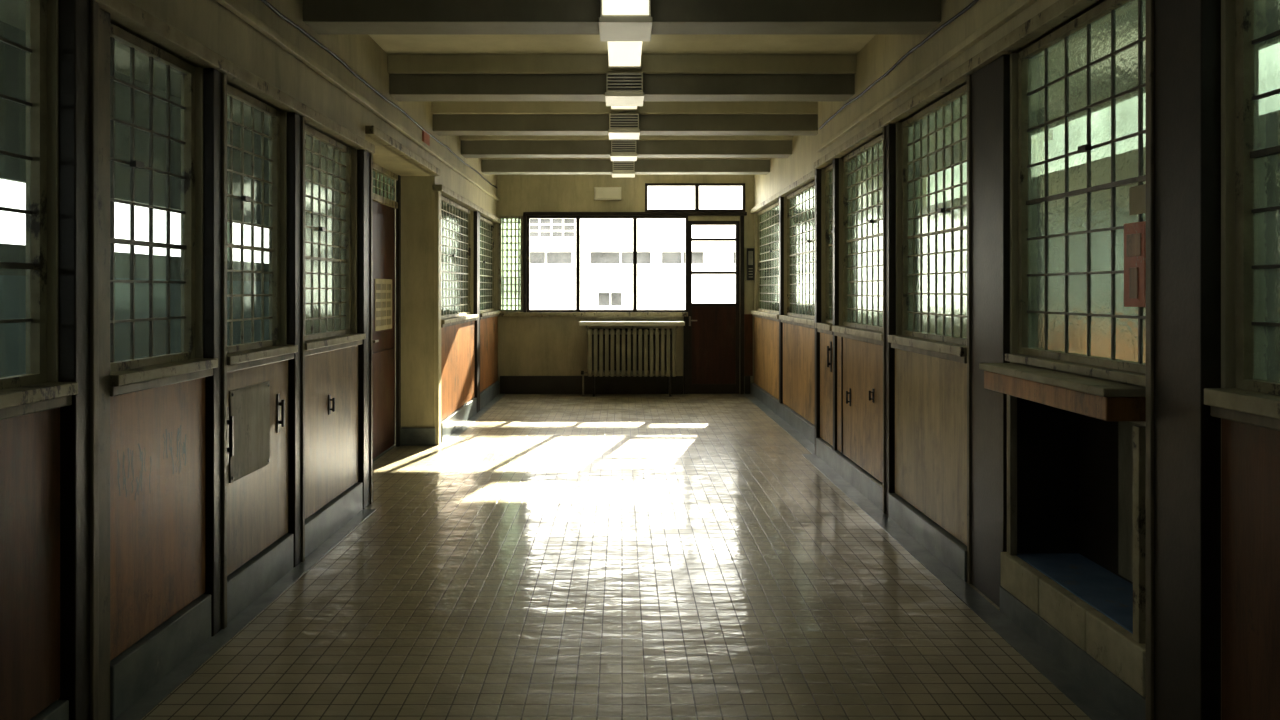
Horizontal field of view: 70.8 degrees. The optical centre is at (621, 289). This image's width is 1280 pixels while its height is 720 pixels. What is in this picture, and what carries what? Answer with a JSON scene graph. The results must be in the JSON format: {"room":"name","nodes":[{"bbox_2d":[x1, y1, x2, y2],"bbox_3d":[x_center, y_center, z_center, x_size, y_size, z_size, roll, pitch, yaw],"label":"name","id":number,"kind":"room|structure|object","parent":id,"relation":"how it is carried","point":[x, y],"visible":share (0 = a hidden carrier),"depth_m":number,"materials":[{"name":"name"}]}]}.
{"room":"school corridor","nodes":[
{"label":"school corridor","id":0,"kind":"room"},
{"bbox_2d":[47,0,496,699],"bbox_3d":[-2.040,-0.160,5.000,0.460,3.320,16.000,0,0,0],"label":"wall","id":1,"kind":"structure","parent":0,"point":[209,23],"depth_m":5.93,"materials":[{"name":"beige paint"}]},
{"bbox_2d":[0,0,46,389],"bbox_3d":[-1.863,-0.330,2.265,0.045,1.260,1.230,0,0,0],"label":"window","id":2,"kind":"structure","parent":1,"relation":"in","point":[23,23],"depth_m":2.80,"materials":[{"name":"clear glass"}]},
{"bbox_2d":[0,408,59,719],"bbox_3d":[-1.799,0.835,2.265,0.018,0.930,1.210,0,0,0],"label":"wainscot panel","id":3,"kind":"object","parent":1,"relation":"attached to","point":[29,443],"visible":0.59,"depth_m":2.71,"materials":[{"name":"red wood"}]},
{"bbox_2d":[0,382,77,419],"bbox_3d":[-1.798,0.333,2.265,0.105,0.075,1.250,0,0,0],"label":"trim","id":4,"kind":"structure","parent":1,"relation":"attached to","point":[28,399],"depth_m":2.70,"materials":[{"name":"green paint"}]},
{"bbox_2d":[58,0,98,719],"bbox_3d":[-1.812,0.270,2.947,0.135,2.460,0.114,0,0,0],"label":"pillar","id":5,"kind":"structure","parent":1,"relation":"attached to","point":[78,20],"depth_m":2.91,"materials":[{"name":"paint"}]},
{"bbox_2d":[99,8,109,719],"bbox_3d":[-1.827,0.270,3.080,0.105,2.460,0.090,0,0,0],"label":"trim","id":6,"kind":"structure","parent":1,"relation":"attached to","point":[104,17],"depth_m":3.08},
{"bbox_2d":[110,23,194,371],"bbox_3d":[-1.863,-0.330,3.505,0.045,1.260,0.750,0,0,0],"label":"window","id":7,"kind":"structure","parent":1,"relation":"in","point":[152,90],"depth_m":3.56,"materials":[{"name":"clear glass"}]},
{"bbox_2d":[110,377,204,660],"bbox_3d":[-1.799,0.835,3.505,0.018,0.930,0.730,0,0,0],"label":"wainscot panel","id":8,"kind":"object","parent":1,"relation":"attached to","point":[157,538],"visible":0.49,"depth_m":3.45,"materials":[{"name":"orange wood"}]},
{"bbox_2d":[117,444,150,499],"bbox_3d":[-1.789,0.670,3.305,0.001,0.205,0.233,0,0,0],"label":"graffiti","id":9,"kind":"object","parent":8,"relation":"attached to","point":[141,454],"visible":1,"depth_m":3.28,"materials":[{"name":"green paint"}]},
{"bbox_2d":[163,425,185,473],"bbox_3d":[-1.789,0.642,3.603,0.001,0.193,0.189,0,0,0],"label":"graffiti","id":10,"kind":"object","parent":8,"relation":"attached to","point":[179,431],"visible":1,"depth_m":3.62,"materials":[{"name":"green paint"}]},
{"bbox_2d":[110,358,217,396],"bbox_3d":[-1.798,0.333,3.505,0.105,0.075,0.770,0,0,0],"label":"trim","id":11,"kind":"structure","parent":1,"relation":"attached to","point":[126,381],"depth_m":3.43,"materials":[{"name":"green paint"}]},
{"bbox_2d":[203,68,226,636],"bbox_3d":[-1.817,0.270,3.947,0.125,2.460,0.114,0,0,0],"label":"trim","id":12,"kind":"structure","parent":1,"relation":"attached to","point":[214,81],"depth_m":3.91,"materials":[{"name":"paint"}]},
{"bbox_2d":[94,0,374,153],"bbox_3d":[-1.790,-0.990,1.670,0.100,0.060,9.340,0,0,0],"label":"trim","id":13,"kind":"structure","parent":1,"relation":"attached to","point":[126,14],"depth_m":3.86,"materials":[{"name":"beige paint"}]},
{"bbox_2d":[227,84,279,352],"bbox_3d":[-1.863,-0.330,4.430,0.045,1.260,0.820,0,0,0],"label":"window","id":14,"kind":"structure","parent":1,"relation":"in","point":[253,126],"depth_m":4.54,"materials":[{"name":"clear glass"}]},
{"bbox_2d":[227,360,287,575],"bbox_3d":[-1.799,0.835,4.430,0.018,0.930,0.800,0,0,0],"label":"wainscot panel","id":15,"kind":"object","parent":1,"relation":"attached to","point":[257,502],"visible":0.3,"depth_m":4.47,"materials":[{"name":"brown wood"}]},
{"bbox_2d":[227,407,233,464],"bbox_3d":[-1.772,0.660,4.065,0.034,0.260,0.035,0,0,0],"label":"door handle","id":16,"kind":"object","parent":15,"relation":"attached to","point":[230,422],"depth_m":4.06,"materials":[{"name":"metal"}]},
{"bbox_2d":[229,381,269,482],"bbox_3d":[-1.785,0.670,4.330,0.010,0.420,0.460,0,0,0],"label":"access panel","id":17,"kind":"object","parent":15,"relation":"attached to","point":[249,406],"visible":1,"depth_m":4.31,"materials":[{"name":"metal"}]},
{"bbox_2d":[277,394,284,432],"bbox_3d":[-1.772,0.640,4.680,0.034,0.200,0.035,0,0,0],"label":"door handle","id":18,"kind":"object","parent":15,"relation":"attached to","point":[279,403],"depth_m":4.67,"materials":[{"name":"metal"}]},
{"bbox_2d":[227,345,297,372],"bbox_3d":[-1.798,0.333,4.430,0.105,0.075,0.840,0,0,0],"label":"trim","id":19,"kind":"structure","parent":1,"relation":"attached to","point":[239,360],"depth_m":4.37,"materials":[{"name":"green paint"}]},
{"bbox_2d":[30,381,499,719],"bbox_3d":[-1.969,1.405,5.000,0.402,0.190,16.000,0,0,0],"label":"baseboard","id":20,"kind":"structure","parent":1,"relation":"attached to","point":[141,666],"depth_m":4.08,"materials":[{"name":"grey stone"}]},
{"bbox_2d":[287,112,304,566],"bbox_3d":[-1.817,0.270,4.922,0.125,2.460,0.124,0,0,0],"label":"trim","id":21,"kind":"structure","parent":1,"relation":"attached to","point":[295,122],"depth_m":4.87,"materials":[{"name":"paint"}]},
{"bbox_2d":[305,125,350,340],"bbox_3d":[-1.863,-0.330,5.560,0.045,1.260,1.120,0,0,0],"label":"window","id":22,"kind":"structure","parent":1,"relation":"in","point":[327,160],"depth_m":5.68,"materials":[{"name":"clear glass"}]},
{"bbox_2d":[305,345,357,519],"bbox_3d":[-1.799,0.835,5.560,0.018,0.930,1.100,0,0,0],"label":"wainscot panel","id":23,"kind":"object","parent":1,"relation":"attached to","point":[331,441],"visible":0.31,"depth_m":5.51,"materials":[{"name":"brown wood"}]},
{"bbox_2d":[305,333,365,355],"bbox_3d":[-1.798,0.333,5.560,0.105,0.075,1.140,0,0,0],"label":"trim","id":24,"kind":"structure","parent":1,"relation":"attached to","point":[315,346],"depth_m":5.47,"materials":[{"name":"green paint"}]},
{"bbox_2d":[216,0,499,200],"bbox_3d":[-1.782,-1.300,5.000,0.035,0.040,16.000,0,0,0],"label":"trim","id":25,"kind":"structure","parent":1,"relation":"attached to","point":[233,6],"depth_m":5.42,"materials":[{"name":"beige paint"}]},
{"bbox_2d":[357,150,371,508],"bbox_3d":[-1.817,0.270,6.242,0.125,2.460,0.184,0,0,0],"label":"trim","id":26,"kind":"structure","parent":1,"relation":"attached to","point":[364,158],"depth_m":6.19,"materials":[{"name":"paint"}]},
{"bbox_2d":[261,0,496,187],"bbox_3d":[-1.800,-1.461,5.000,0.018,0.044,15.900,0,0,0],"label":"electrical cable","id":27,"kind":"object","parent":1,"relation":"attached to","point":[265,2],"visible":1,"depth_m":6.00,"materials":[{"name":"black rubber"}]},
{"bbox_2d":[372,162,400,459],"bbox_3d":[-2.163,0.200,8.110,0.125,2.600,1.160,0,0,0],"label":"door","id":28,"kind":"structure","parent":1,"relation":"in","point":[384,204],"depth_m":8.26,"materials":[{"name":"paint"}]},
{"bbox_2d":[375,279,391,330],"bbox_3d":[-2.156,0.130,8.150,0.006,0.460,0.580,0,0,0],"label":"poster","id":29,"kind":"object","parent":28,"relation":"attached to","point":[383,287],"visible":1,"depth_m":8.13,"materials":[{"name":"paper"}]},
{"bbox_2d":[365,126,440,175],"bbox_3d":[-1.790,-1.130,7.520,0.080,0.060,2.350,0,0,0],"label":"trim","id":30,"kind":"structure","parent":1,"relation":"attached to","point":[373,132],"depth_m":7.15,"materials":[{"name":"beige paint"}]},
{"bbox_2d":[435,191,440,444],"bbox_3d":[-1.827,0.270,8.780,0.105,2.460,0.140,0,0,0],"label":"trim","id":31,"kind":"structure","parent":1,"relation":"attached to","point":[437,193],"depth_m":8.71,"materials":[{"name":"beige paint"}]},
{"bbox_2d":[441,196,470,318],"bbox_3d":[-1.863,-0.330,9.905,0.045,1.260,2.090,0,0,0],"label":"window","id":32,"kind":"structure","parent":1,"relation":"in","point":[455,219],"depth_m":10.07,"materials":[{"name":"clear glass"}]},
{"bbox_2d":[441,321,474,420],"bbox_3d":[-1.799,0.835,9.905,0.018,0.930,2.070,0,0,0],"label":"wainscot panel","id":33,"kind":"object","parent":1,"relation":"attached to","point":[457,341],"visible":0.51,"depth_m":9.79,"materials":[{"name":"orange wood"}]},
{"bbox_2d":[441,314,478,327],"bbox_3d":[-1.798,0.333,9.905,0.105,0.075,2.110,0,0,0],"label":"trim","id":34,"kind":"structure","parent":1,"relation":"attached to","point":[445,322],"depth_m":9.66,"materials":[{"name":"green paint"}]},
{"bbox_2d":[432,185,501,223],"bbox_3d":[-1.790,-0.990,10.850,0.100,0.060,4.300,0,0,0],"label":"trim","id":35,"kind":"structure","parent":1,"relation":"attached to","point":[445,192],"depth_m":10.10,"materials":[{"name":"beige paint"}]},
{"bbox_2d":[474,211,479,411],"bbox_3d":[-1.823,0.270,11.085,0.115,2.460,0.230,0,0,0],"label":"trim","id":36,"kind":"structure","parent":1,"relation":"attached to","point":[476,214],"depth_m":10.99,"materials":[{"name":"paint"}]},
{"bbox_2d":[480,216,493,312],"bbox_3d":[-1.863,-0.330,12.115,0.045,1.260,1.730,0,0,0],"label":"window","id":37,"kind":"structure","parent":1,"relation":"in","point":[486,226],"depth_m":12.42,"materials":[{"name":"glass"}]},
{"bbox_2d":[480,316,497,392],"bbox_3d":[-1.799,0.835,12.115,0.018,0.930,1.710,0,0,0],"label":"wainscot panel","id":38,"kind":"object","parent":1,"relation":"attached to","point":[488,326],"visible":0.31,"depth_m":12.07,"materials":[{"name":"orange wood"}]},
{"bbox_2d":[480,310,500,319],"bbox_3d":[-1.798,0.333,12.115,0.105,0.075,1.750,0,0,0],"label":"trim","id":39,"kind":"structure","parent":1,"relation":"attached to","point":[489,314],"depth_m":11.94,"materials":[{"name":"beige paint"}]},
{"bbox_2d":[114,394,1126,719],"bbox_3d":[0.000,1.573,5.000,8.800,0.154,16.400,0,0,0],"label":"floor","id":40,"kind":"structure","parent":0,"point":[563,556],"depth_m":4.33,"materials":[{"name":"tile"}]},
{"bbox_2d":[579,321,684,396],"bbox_3d":[0.140,0.973,12.750,1.480,1.055,0.340,0,0,0],"label":"radiator","id":41,"kind":"object","parent":40,"relation":"on","point":[611,352],"visible":1,"depth_m":12.66,"materials":[{"name":"metal"}]},
{"bbox_2d":[368,34,875,54],"bbox_3d":[0.000,-1.920,5.000,8.800,0.200,16.400,0,0,0],"label":"ceiling","id":42,"kind":"structure","parent":0,"point":[392,44],"depth_m":6.67,"materials":[{"name":"paint"}]},
{"bbox_2d":[303,0,940,33],"bbox_3d":[0.000,-1.670,5.230,3.620,0.300,0.360,0,0,0],"label":"ceiling beam","id":43,"kind":"structure","parent":42,"relation":"attached to","point":[322,16],"depth_m":5.10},
{"bbox_2d":[388,55,855,100],"bbox_3d":[0.000,-1.670,7.130,3.620,0.300,0.360,0,0,0],"label":"ceiling beam","id":44,"kind":"structure","parent":42,"relation":"attached to","point":[411,77],"depth_m":7.00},
{"bbox_2d":[610,140,636,160],"bbox_3d":[0.020,-1.577,10.185,0.300,0.185,0.390,0,0,0],"label":"fluorescent light","id":45,"kind":"object","parent":42,"relation":"attached to","point":[621,150],"visible":1,"depth_m":10.01,"materials":[{"name":"white plastic"}]},
{"bbox_2d":[612,161,634,176],"bbox_3d":[0.020,-1.577,11.685,0.300,0.185,0.390,0,0,0],"label":"fluorescent light","id":46,"kind":"object","parent":42,"relation":"attached to","point":[620,168],"visible":0.91,"depth_m":11.51,"materials":[{"name":"white plastic"}]},
{"bbox_2d":[608,113,639,138],"bbox_3d":[0.020,-1.577,8.685,0.300,0.185,0.390,0,0,0],"label":"fluorescent light","id":47,"kind":"object","parent":42,"relation":"attached to","point":[621,125],"visible":1,"depth_m":8.51,"materials":[{"name":"white plastic"}]},
{"bbox_2d":[605,73,643,105],"bbox_3d":[0.020,-1.577,7.085,0.300,0.185,0.390,0,0,0],"label":"fluorescent light","id":48,"kind":"object","parent":42,"relation":"attached to","point":[622,89],"visible":1,"depth_m":6.91,"materials":[{"name":"white plastic"}]},
{"bbox_2d":[607,41,641,67],"bbox_3d":[0.020,-1.754,6.140,0.252,0.129,1.440,0,0,0],"label":"fluorescent light","id":49,"kind":"object","parent":42,"relation":"attached to","point":[621,54],"visible":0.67,"depth_m":6.50,"materials":[{"name":"white plastic"}]},
{"bbox_2d":[611,106,637,109],"bbox_3d":[0.020,-1.754,7.890,0.252,0.129,1.140,0,0,0],"label":"fluorescent light","id":50,"kind":"object","parent":42,"relation":"attached to","point":[612,107],"visible":0.17,"depth_m":8.43,"materials":[{"name":"white plastic"}]},
{"bbox_2d":[599,0,652,40],"bbox_3d":[0.020,-1.577,5.185,0.300,0.185,0.390,0,0,0],"label":"ceiling light","id":51,"kind":"object","parent":42,"relation":"attached to","point":[619,20],"visible":1,"depth_m":5.01,"materials":[{"name":"white plastic"}]},
{"bbox_2d":[432,101,817,134],"bbox_3d":[0.050,-1.670,8.730,3.720,0.300,0.360,0,0,0],"label":"ceiling beam","id":52,"kind":"structure","parent":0,"point":[449,117],"depth_m":8.60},
{"bbox_2d":[497,175,753,393],"bbox_3d":[0.000,-0.160,13.100,8.800,3.320,0.200,0,0,0],"label":"wall","id":53,"kind":"structure","parent":0,"point":[527,345],"depth_m":13.00,"materials":[{"name":"beige paint"}]},
{"bbox_2d":[499,216,522,311],"bbox_3d":[-1.605,-0.375,13.020,0.350,1.390,0.080,0,0,0],"label":"window","id":54,"kind":"structure","parent":53,"relation":"in","point":[511,227],"depth_m":12.99,"materials":[{"name":"glass"}]},
{"bbox_2d":[523,212,525,311],"bbox_3d":[-1.400,-0.400,12.975,0.040,1.440,0.050,0,0,0],"label":"trim","id":55,"kind":"structure","parent":53,"relation":"attached to","point":[524,213],"depth_m":12.95,"materials":[{"name":"paint"}]},
{"bbox_2d":[499,312,687,315],"bbox_3d":[-0.415,0.350,12.965,2.730,0.060,0.070,0,0,0],"label":"trim","id":56,"kind":"structure","parent":53,"relation":"attached to","point":[501,313],"depth_m":12.93,"materials":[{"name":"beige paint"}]},
{"bbox_2d":[527,216,687,311],"bbox_3d":[-0.209,-0.375,13.020,2.327,1.390,0.080,0,0,0],"label":"window","id":57,"kind":"structure","parent":53,"relation":"in","point":[577,218],"depth_m":12.98,"materials":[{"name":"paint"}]},
{"bbox_2d":[594,187,620,199],"bbox_3d":[-0.205,-1.390,12.965,0.390,0.180,0.070,0,0,0],"label":"emergency light","id":58,"kind":"object","parent":53,"relation":"attached to","point":[600,193],"visible":1,"depth_m":12.93,"materials":[{"name":"beige plastic"}]},
{"bbox_2d":[500,376,749,393],"bbox_3d":[0.045,1.370,12.985,3.610,0.260,0.030,0,0,0],"label":"baseboard","id":59,"kind":"structure","parent":53,"relation":"attached to","point":[508,384],"depth_m":12.97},
{"bbox_2d":[526,212,746,215],"bbox_3d":[0.200,-1.100,12.985,3.200,0.050,0.030,0,0,0],"label":"trim","id":60,"kind":"structure","parent":53,"relation":"attached to","point":[527,213],"depth_m":12.97,"materials":[{"name":"paint"}]},
{"bbox_2d":[684,316,687,393],"bbox_3d":[0.921,0.940,12.980,0.063,1.120,0.040,0,0,0],"label":"trim","id":61,"kind":"structure","parent":53,"relation":"attached to","point":[685,317],"depth_m":12.96,"materials":[{"name":"paint"}]},
{"bbox_2d":[645,183,744,211],"bbox_3d":[1.054,-1.335,13.020,1.445,0.410,0.080,0,0,0],"label":"window","id":62,"kind":"structure","parent":53,"relation":"in","point":[696,185],"depth_m":12.98,"materials":[{"name":"paint"}]},
{"bbox_2d":[688,221,739,393],"bbox_3d":[1.327,0.250,12.995,0.746,2.500,0.110,0,0,0],"label":"door","id":63,"kind":"structure","parent":53,"relation":"in","point":[713,328],"depth_m":13.01,"materials":[{"name":"paint"}]},
{"bbox_2d":[740,216,743,393],"bbox_3d":[1.732,0.215,12.980,0.055,2.570,0.040,0,0,0],"label":"trim","id":64,"kind":"structure","parent":53,"relation":"attached to","point":[741,217],"depth_m":12.96,"materials":[{"name":"paint"}]},
{"bbox_2d":[744,314,752,375],"bbox_3d":[1.825,0.795,12.989,0.120,0.890,0.019,0,0,0],"label":"wainscot panel","id":65,"kind":"object","parent":53,"relation":"attached to","point":[748,318],"visible":1,"depth_m":12.98,"materials":[{"name":"red wood"}]},
{"bbox_2d":[747,248,753,279],"bbox_3d":[1.850,-0.370,12.967,0.100,0.460,0.066,0,0,0],"label":"intercom box","id":66,"kind":"object","parent":53,"relation":"attached to","point":[750,251],"visible":1,"depth_m":12.94,"materials":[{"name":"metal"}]},
{"bbox_2d":[481,158,770,174],"bbox_3d":[0.050,-1.670,11.730,3.720,0.300,0.360,0,0,0],"label":"ceiling beam","id":67,"kind":"structure","parent":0,"point":[490,166],"depth_m":11.60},
{"bbox_2d":[460,135,792,157],"bbox_3d":[0.050,-1.670,10.230,3.720,0.300,0.360,0,0,0],"label":"ceiling beam","id":68,"kind":"structure","parent":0,"point":[472,146],"depth_m":10.10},
{"bbox_2d":[754,0,1234,425],"bbox_3d":[1.900,-0.160,5.000,0.180,3.320,16.000,0,0,0],"label":"wall","id":69,"kind":"structure","parent":0,"point":[882,51],"depth_m":5.16,"materials":[{"name":"beige paint"}]},
{"bbox_2d":[751,311,778,321],"bbox_3d":[1.900,0.338,11.825,0.100,0.085,2.170,0,0,0],"label":"trim","id":70,"kind":"structure","parent":69,"relation":"attached to","point":[760,314],"depth_m":11.60,"materials":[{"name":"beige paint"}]},
{"bbox_2d":[754,317,778,399],"bbox_3d":[1.899,0.855,11.825,0.018,0.950,2.130,0,0,0],"label":"wainscot panel","id":71,"kind":"object","parent":69,"relation":"attached to","point":[766,332],"visible":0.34,"depth_m":11.69,"materials":[{"name":"brown wood"}]},
{"bbox_2d":[757,201,778,313],"bbox_3d":[1.962,-0.400,11.825,0.045,1.400,2.150,0,0,0],"label":"window","id":72,"kind":"structure","parent":69,"relation":"in","point":[768,218],"depth_m":12.10,"materials":[{"name":"clear glass"}]},
{"bbox_2d":[779,197,783,403],"bbox_3d":[1.925,0.200,10.675,0.110,2.600,0.110,0,0,0],"label":"trim","id":73,"kind":"structure","parent":69,"relation":"attached to","point":[781,199],"depth_m":10.62,"materials":[{"name":"paint"}]},
{"bbox_2d":[750,169,815,213],"bbox_3d":[1.895,-1.130,10.660,0.090,0.060,4.680,0,0,0],"label":"trim","id":74,"kind":"structure","parent":69,"relation":"attached to","point":[809,177],"depth_m":10.18,"materials":[{"name":"beige paint"}]},
{"bbox_2d":[779,315,814,328],"bbox_3d":[1.900,0.338,9.460,0.100,0.085,2.300,0,0,0],"label":"trim","id":75,"kind":"structure","parent":69,"relation":"attached to","point":[799,321],"depth_m":9.49,"materials":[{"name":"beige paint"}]},
{"bbox_2d":[783,323,814,424],"bbox_3d":[1.899,0.855,9.460,0.018,0.950,2.260,0,0,0],"label":"wainscot panel","id":76,"kind":"object","parent":69,"relation":"attached to","point":[798,341],"visible":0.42,"depth_m":9.58,"materials":[{"name":"brown wood"}]},
{"bbox_2d":[787,181,814,318],"bbox_3d":[1.962,-0.400,9.460,0.045,1.400,2.280,0,0,0],"label":"window","id":77,"kind":"structure","parent":69,"relation":"in","point":[801,203],"depth_m":9.88,"materials":[{"name":"clear glass"}]},
{"bbox_2d":[815,169,820,453],"bbox_3d":[1.823,0.200,8.213,0.115,2.600,0.085,0,0,0],"label":"trim","id":78,"kind":"structure","parent":69,"relation":"attached to","point":[817,171],"depth_m":8.17,"materials":[{"name":"paint"}]},
{"bbox_2d":[815,323,832,334],"bbox_3d":[1.800,0.338,7.875,0.100,0.085,0.570,0,0,0],"label":"trim","id":79,"kind":"structure","parent":69,"relation":"attached to","point":[826,328],"depth_m":7.83,"materials":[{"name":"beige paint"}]},
{"bbox_2d":[820,333,832,445],"bbox_3d":[1.799,0.855,7.875,0.018,0.950,0.530,0,0,0],"label":"wainscot panel","id":80,"kind":"object","parent":69,"relation":"attached to","point":[826,377],"visible":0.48,"depth_m":7.88,"materials":[{"name":"brown wood"}]},
{"bbox_2d":[827,341,831,371],"bbox_3d":[1.772,0.570,7.700,0.034,0.260,0.050,0,0,0],"label":"door handle","id":81,"kind":"object","parent":80,"relation":"attached to","point":[828,348],"depth_m":7.69,"materials":[{"name":"metal"}]},
{"bbox_2d":[825,164,832,323],"bbox_3d":[1.863,-0.400,7.875,0.045,1.400,0.550,0,0,0],"label":"window","id":82,"kind":"structure","parent":69,"relation":"in","point":[829,170],"depth_m":8.11,"materials":[{"name":"green paint"}]},
{"bbox_2d":[833,158,838,450],"bbox_3d":[1.827,0.200,7.548,0.105,2.600,0.075,0,0,0],"label":"trim","id":83,"kind":"structure","parent":69,"relation":"attached to","point":[836,160],"depth_m":7.51,"materials":[{"name":"paint"}]},
{"bbox_2d":[841,337,842,453],"bbox_3d":[1.788,0.855,7.308,0.013,0.950,0.015,0,0,0],"label":"trim","id":84,"kind":"structure","parent":69,"relation":"attached to","point":[841,337],"depth_m":7.30,"materials":[{"name":"paint"}]},
{"bbox_2d":[832,325,882,345],"bbox_3d":[1.800,0.338,6.790,0.100,0.085,1.440,0,0,0],"label":"trim","id":85,"kind":"structure","parent":69,"relation":"attached to","point":[864,335],"depth_m":6.69,"materials":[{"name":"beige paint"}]},
{"bbox_2d":[837,336,882,482],"bbox_3d":[1.799,0.855,6.790,0.018,0.950,1.400,0,0,0],"label":"wainscot panel","id":86,"kind":"object","parent":69,"relation":"attached to","point":[862,361],"visible":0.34,"depth_m":6.73,"materials":[{"name":"brown wood"}]},
{"bbox_2d":[843,134,882,331],"bbox_3d":[1.863,-0.400,6.790,0.045,1.400,1.420,0,0,0],"label":"window","id":87,"kind":"structure","parent":69,"relation":"in","point":[863,167],"depth_m":6.97,"materials":[{"name":"clear glass"}]},
{"bbox_2d":[883,124,895,514],"bbox_3d":[1.817,0.200,6.007,0.125,2.600,0.114,0,0,0],"label":"trim","id":88,"kind":"structure","parent":69,"relation":"attached to","point":[889,131],"depth_m":5.95,"materials":[{"name":"paint"}]},
{"bbox_2d":[819,0,978,129],"bbox_3d":[1.800,-1.480,2.625,0.018,0.042,11.150,0,0,0],"label":"electrical cable","id":89,"kind":"object","parent":69,"relation":"attached to","point":[972,3],"visible":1,"depth_m":5.65,"materials":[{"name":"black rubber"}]},
{"bbox_2d":[816,0,1037,151],"bbox_3d":[1.798,-1.280,5.610,0.045,0.040,5.220,0,0,0],"label":"trim","id":90,"kind":"structure","parent":69,"relation":"attached to","point":[1019,6],"depth_m":5.03,"materials":[{"name":"beige paint"}]},
{"bbox_2d":[888,335,966,362],"bbox_3d":[1.800,0.338,5.290,0.100,0.085,1.280,0,0,0],"label":"trim","id":91,"kind":"structure","parent":69,"relation":"attached to","point":[934,348],"depth_m":5.14,"materials":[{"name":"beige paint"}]},
{"bbox_2d":[895,349,966,545],"bbox_3d":[1.799,0.855,5.290,0.018,0.950,1.240,0,0,0],"label":"wainscot panel","id":92,"kind":"object","parent":69,"relation":"attached to","point":[931,392],"visible":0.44,"depth_m":5.17,"materials":[{"name":"brown wood"}]},
{"bbox_2d":[902,84,966,344],"bbox_3d":[1.863,-0.400,5.290,0.045,1.400,1.260,0,0,0],"label":"window","id":93,"kind":"structure","parent":69,"relation":"in","point":[934,139],"depth_m":5.35,"materials":[{"name":"glass"}]},
{"bbox_2d":[751,383,1145,719],"bbox_3d":[1.835,1.420,5.000,0.150,0.160,16.000,0,0,0],"label":"baseboard","id":94,"kind":"structure","parent":69,"relation":"attached to","point":[948,549],"depth_m":4.75,"materials":[{"name":"grey paint"}]},
{"bbox_2d":[814,0,1104,168],"bbox_3d":[1.792,-1.130,5.605,0.095,0.060,5.190,0,0,0],"label":"trim","id":95,"kind":"structure","parent":69,"relation":"attached to","point":[1053,16],"depth_m":4.46,"materials":[{"name":"beige paint"}]},
{"bbox_2d":[967,55,1009,607],"bbox_3d":[1.825,0.200,4.412,0.110,2.600,0.424,0,0,0],"label":"pillar","id":96,"kind":"structure","parent":69,"relation":"attached to","point":[988,88],"depth_m":4.37,"materials":[{"name":"paint"}]},
{"bbox_2d":[979,363,1145,420],"bbox_3d":[1.738,0.393,3.603,0.195,0.115,1.075,0,0,0],"label":"shelf","id":97,"kind":"object","parent":69,"relation":"attached to","point":[1102,399],"visible":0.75,"depth_m":3.36,"materials":[{"name":"orange wood"}]},
{"bbox_2d":[1005,353,1145,386],"bbox_3d":[1.815,0.312,3.605,0.070,0.035,1.170,0,0,0],"label":"trim","id":98,"kind":"structure","parent":69,"relation":"attached to","point":[1128,377],"depth_m":3.50,"materials":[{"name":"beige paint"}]},
{"bbox_2d":[1007,395,1145,642],"bbox_3d":[1.968,0.880,3.620,0.385,1.000,1.240,0,0,0],"label":"wall niche","id":99,"kind":"object","parent":69,"relation":"attached to","point":[1076,483],"visible":0.34,"depth_m":4.04,"materials":[{"name":"paint"}]},
{"bbox_2d":[1001,552,1145,696],"bbox_3d":[1.782,1.295,3.607,0.051,0.160,1.149,0,0,0],"label":"plinth","id":100,"kind":"object","parent":99,"relation":"attached to","point":[1114,647],"visible":0.88,"depth_m":3.47,"materials":[{"name":"stone"}]},
{"bbox_2d":[1018,0,1145,373],"bbox_3d":[1.863,-0.400,3.605,0.045,1.400,1.150,0,0,0],"label":"window","id":101,"kind":"structure","parent":69,"relation":"in","point":[1082,85],"depth_m":3.65,"materials":[{"name":"glass"}]},
{"bbox_2d":[1124,221,1145,306],"bbox_3d":[1.829,-0.090,3.205,0.015,0.300,0.130,0,0,0],"label":"notice sign","id":102,"kind":"object","parent":101,"relation":"attached to","point":[1134,233],"visible":0.91,"depth_m":3.19,"materials":[{"name":"red paper"}]},
{"bbox_2d":[1129,184,1145,214],"bbox_3d":[1.835,-0.320,3.195,0.007,0.100,0.110,0,0,0],"label":"window sticker","id":103,"kind":"object","parent":101,"relation":"attached to","point":[1137,194],"visible":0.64,"depth_m":3.20,"materials":[{"name":"paper"}]},
{"bbox_2d":[1146,0,1220,719],"bbox_3d":[1.810,-0.155,2.857,0.140,3.310,0.274,0,0,0],"label":"pillar","id":104,"kind":"structure","parent":69,"relation":"attached to","point":[1183,37],"depth_m":2.81,"materials":[{"name":"paint"}]},
{"bbox_2d":[1204,388,1279,430],"bbox_3d":[1.800,0.338,2.100,0.100,0.085,1.220,0,0,0],"label":"trim","id":105,"kind":"structure","parent":69,"relation":"attached to","point":[1259,409],"depth_m":2.55,"materials":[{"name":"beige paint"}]},
{"bbox_2d":[1221,418,1279,719],"bbox_3d":[1.799,0.855,2.100,0.018,0.950,1.180,0,0,0],"label":"wainscot panel","id":106,"kind":"object","parent":69,"relation":"attached to","point":[1250,454],"visible":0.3,"depth_m":2.57,"materials":[{"name":"red wood"}]},
{"bbox_2d":[1235,0,1279,394],"bbox_3d":[1.863,-0.400,2.100,0.045,1.400,1.200,0,0,0],"label":"window","id":107,"kind":"structure","parent":69,"relation":"in","point":[1257,22],"depth_m":2.65,"materials":[{"name":"clear glass"}]},
{"label":"outside","id":108,"kind":"structure","parent":0,"visible":0},
{"bbox_3d":[0.000,1.755,25.000,120.000,0.190,130.000,0,0,0],"label":"ground","id":109,"kind":"structure","parent":108,"visible":0},
{"bbox_2d":[530,186,741,309],"bbox_3d":[-0.750,-1.620,34.150,23.700,6.560,0.900,0,0,0],"label":"facade","id":110,"kind":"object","parent":109,"relation":"on","point":[606,245],"visible":0.25,"depth_m":34.00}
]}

